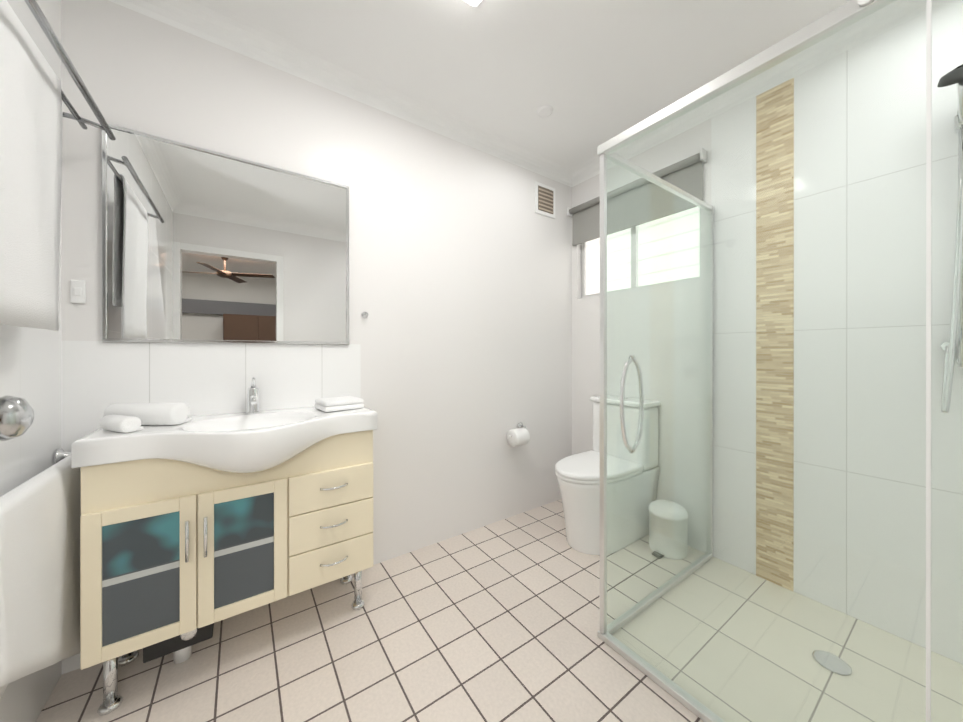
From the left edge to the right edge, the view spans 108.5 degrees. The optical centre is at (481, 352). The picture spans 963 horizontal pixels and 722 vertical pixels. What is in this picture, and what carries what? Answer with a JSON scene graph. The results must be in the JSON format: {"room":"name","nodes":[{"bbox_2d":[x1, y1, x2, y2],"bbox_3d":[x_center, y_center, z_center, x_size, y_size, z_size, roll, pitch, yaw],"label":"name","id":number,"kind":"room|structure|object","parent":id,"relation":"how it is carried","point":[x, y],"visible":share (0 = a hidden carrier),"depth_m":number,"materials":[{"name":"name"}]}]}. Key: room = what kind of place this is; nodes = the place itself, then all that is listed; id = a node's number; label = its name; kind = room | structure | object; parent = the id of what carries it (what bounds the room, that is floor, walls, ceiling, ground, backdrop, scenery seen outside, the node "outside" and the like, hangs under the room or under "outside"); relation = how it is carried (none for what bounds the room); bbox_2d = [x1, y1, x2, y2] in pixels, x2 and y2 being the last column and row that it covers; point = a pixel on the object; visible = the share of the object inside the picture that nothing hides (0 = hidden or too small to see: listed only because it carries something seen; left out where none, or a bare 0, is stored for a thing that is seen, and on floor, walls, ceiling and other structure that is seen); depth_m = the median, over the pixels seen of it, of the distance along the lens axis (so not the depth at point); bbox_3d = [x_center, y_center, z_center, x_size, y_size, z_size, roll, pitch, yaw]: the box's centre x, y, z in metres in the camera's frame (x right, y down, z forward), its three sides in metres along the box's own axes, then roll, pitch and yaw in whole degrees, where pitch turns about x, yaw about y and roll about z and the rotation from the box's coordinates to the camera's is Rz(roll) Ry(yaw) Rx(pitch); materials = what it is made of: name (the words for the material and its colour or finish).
{"room":"bathroom","nodes":[
{"label":"bathroom","id":0,"kind":"room"},
{"bbox_2d":[0,0,61,721],"bbox_3d":[-0.810,-0.124,0.155,0.150,2.450,2.400,0,0,-35],"label":"wall","id":1,"kind":"structure","parent":0,"point":[30,366],"depth_m":1.02,"materials":[{"name":"tile"}]},
{"bbox_2d":[0,395,33,440],"bbox_3d":[-1.067,0.145,0.756,0.112,0.100,0.100,0,0,-35],"label":"door knob","id":2,"kind":"object","parent":1,"relation":"attached to","point":[16,416],"visible":1,"depth_m":0.76,"materials":[{"name":"grey metal"}]},
{"bbox_2d":[0,448,80,698],"bbox_3d":[-1.188,0.661,0.910,0.088,0.680,0.710,0,0,-35],"label":"towel","id":3,"kind":"object","parent":1,"relation":"attached to","point":[40,514],"visible":0.73,"depth_m":0.88,"materials":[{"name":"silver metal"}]},
{"bbox_2d":[0,0,115,330],"bbox_3d":[-1.102,-0.418,0.838,0.148,0.716,0.775,0,0,-35],"label":"towel rail","id":4,"kind":"object","parent":1,"relation":"attached to","point":[32,98],"visible":1,"depth_m":0.82,"materials":[{"name":"white fabric"}]},
{"bbox_2d":[61,0,571,564],"bbox_3d":[-0.417,-0.126,1.963,2.860,2.450,0.120,0,0,-35],"label":"wall","id":5,"kind":"structure","parent":0,"point":[461,276],"depth_m":1.89,"materials":[{"name":"white paint"}]},
{"bbox_2d":[70,280,85,303],"bbox_3d":[-1.397,-0.210,1.200,0.036,0.080,0.011,0,0,-35],"label":"light switch","id":6,"kind":"object","parent":5,"relation":"attached to","point":[77,291],"visible":1,"depth_m":1.20,"materials":[{"name":"white plastic"}]},
{"bbox_2d":[61,341,360,674],"bbox_3d":[-1.022,0.530,1.468,1.000,1.140,0.002,0,0,-35],"label":"tiles","id":7,"kind":"structure","parent":5,"relation":"attached to","point":[98,378],"depth_m":1.39,"materials":[{"name":"white tile"}]},
{"bbox_2d":[102,124,348,344],"bbox_3d":[-1.002,-0.428,1.474,0.844,0.779,0.013,0,0,-35],"label":"mirror","id":8,"kind":"object","parent":5,"relation":"attached to","point":[201,245],"visible":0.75,"depth_m":1.42,"materials":[{"name":"silver glass"}]},
{"bbox_2d":[109,0,577,186],"bbox_3d":[-0.346,-1.308,1.887,2.590,0.085,0.085,0,0,-35],"label":"crown molding","id":9,"kind":"structure","parent":5,"relation":"attached to","point":[212,23],"depth_m":1.64,"materials":[{"name":"white paint"}]},
{"bbox_2d":[361,312,367,317],"bbox_3d":[-0.584,-0.190,1.748,0.031,0.032,0.040,0,0,-35],"label":"wall hook","id":10,"kind":"object","parent":5,"relation":"attached to","point":[364,314],"visible":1,"depth_m":1.75,"materials":[{"name":"silver metal"}]},
{"bbox_2d":[506,422,529,446],"bbox_3d":[0.246,0.541,2.274,0.172,0.128,0.125,0,0,-35],"label":"toilet roll holder","id":11,"kind":"object","parent":5,"relation":"attached to","point":[519,435],"visible":1,"depth_m":2.23,"materials":[{"name":"white paper"}]},
{"bbox_2d":[535,181,554,218],"bbox_3d":[0.460,-1.091,2.488,0.200,0.220,0.015,0,0,-35],"label":"air vent","id":12,"kind":"object","parent":5,"relation":"in","point":[544,200],"visible":1,"depth_m":2.48,"materials":[{"name":"white plastic"}]},
{"bbox_2d":[36,499,962,721],"bbox_3d":[0.302,1.150,0.929,2.860,0.100,2.640,0,0,-35],"label":"floor","id":13,"kind":"structure","parent":0,"point":[498,621],"depth_m":1.26,"materials":[{"name":"tile"}]},
{"bbox_2d":[71,377,376,714],"bbox_3d":[-0.852,0.600,1.302,0.874,0.999,0.464,0,0,-35],"label":"bathroom vanity","id":14,"kind":"object","parent":13,"relation":"on","point":[194,530],"visible":0.98,"depth_m":1.16,"materials":[{"name":"beige laminate"}]},
{"bbox_2d":[99,403,191,432],"bbox_3d":[-1.153,0.214,1.196,0.234,0.074,0.253,0,0,-35],"label":"rolled towel","id":15,"kind":"object","parent":14,"relation":"on","point":[125,417],"visible":1,"depth_m":1.18,"materials":[{"name":"white fabric"}]},
{"bbox_2d":[314,396,363,411],"bbox_3d":[-0.638,0.229,1.554,0.170,0.044,0.150,0,0,-43],"label":"folded towel","id":16,"kind":"object","parent":14,"relation":"on","point":[330,404],"visible":1,"depth_m":1.51,"materials":[{"name":"white fabric"}]},
{"bbox_2d":[555,395,660,554],"bbox_3d":[0.709,0.693,2.064,0.650,0.813,0.384,0,0,-35],"label":"toilet","id":17,"kind":"object","parent":13,"relation":"on","point":[578,477],"visible":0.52,"depth_m":1.96,"materials":[{"name":"white ceramic"}]},
{"bbox_2d":[649,500,687,559],"bbox_3d":[1.023,0.968,1.917,0.222,0.262,0.194,0,0,-35],"label":"pedal bin","id":18,"kind":"object","parent":13,"relation":"on","point":[653,541],"depth_m":1.85,"materials":[{"name":"white plastic"}]},
{"bbox_2d":[597,0,962,721],"bbox_3d":[1.232,0.153,1.001,1.005,1.895,1.453,0,0,-35],"label":"screen","id":19,"kind":"object","parent":13,"relation":"on","point":[851,12],"visible":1,"depth_m":1.03,"materials":[{"name":"clear glass"}]},
{"bbox_2d":[812,650,851,674],"bbox_3d":[1.240,1.098,1.228,0.100,0.004,0.100,0,0,-35],"label":"shower drain","id":20,"kind":"object","parent":13,"relation":"on","point":[841,665],"depth_m":1.22,"materials":[{"name":"silver metal"}]},
{"bbox_2d":[202,0,850,167],"bbox_3d":[0.302,-1.400,0.927,2.860,0.100,2.640,0,0,-35],"label":"ceiling","id":21,"kind":"structure","parent":0,"point":[594,74],"depth_m":1.54,"materials":[{"name":"white paint"}]},
{"bbox_2d":[464,0,482,7],"bbox_3d":[-0.059,-1.325,1.114,0.340,0.050,0.340,0,0,-35],"label":"ceiling light","id":22,"kind":"object","parent":21,"relation":"attached to","point":[476,3],"visible":1,"depth_m":1.29,"materials":[{"name":"white plastic"}]},
{"bbox_2d":[537,105,552,117],"bbox_3d":[0.355,-1.344,1.938,0.090,0.012,0.090,0,0,-35],"label":"recessed light","id":23,"kind":"object","parent":21,"relation":"in","point":[543,111],"visible":1,"depth_m":1.93,"materials":[{"name":"white plastic"}]},
{"bbox_2d":[572,0,962,664],"bbox_3d":[1.440,-0.125,1.719,0.150,2.450,2.400,0,0,-35],"label":"wall","id":24,"kind":"structure","parent":0,"point":[586,348],"depth_m":1.47,"materials":[{"name":"white tile"}]},
{"bbox_2d":[567,148,706,298],"bbox_3d":[0.980,-0.748,2.285,0.158,0.695,0.936,0,0,-35],"label":"window","id":25,"kind":"structure","parent":24,"relation":"in","point":[585,216],"depth_m":2.23,"materials":[{"name":"white glass"}]},
{"bbox_2d":[573,0,947,183],"bbox_3d":[1.343,-1.308,1.650,0.085,0.085,2.220,0,0,-35],"label":"crown molding","id":26,"kind":"structure","parent":24,"relation":"attached to","point":[590,168],"depth_m":1.63,"materials":[{"name":"white paint"}]},
{"bbox_2d":[756,78,793,590],"bbox_3d":[1.394,-0.080,1.650,0.004,2.360,0.140,0,0,-35],"label":"tile strip","id":27,"kind":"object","parent":24,"relation":"attached to","point":[772,165],"depth_m":1.65,"materials":[{"name":"beige tile"}]},
{"bbox_2d":[937,64,962,412],"bbox_3d":[1.673,-0.373,1.091,0.180,1.160,0.287,0,0,-35],"label":"shower rail","id":28,"kind":"object","parent":24,"relation":"attached to","point":[949,346],"depth_m":1.18,"materials":[{"name":"silver metal"}]}
]}

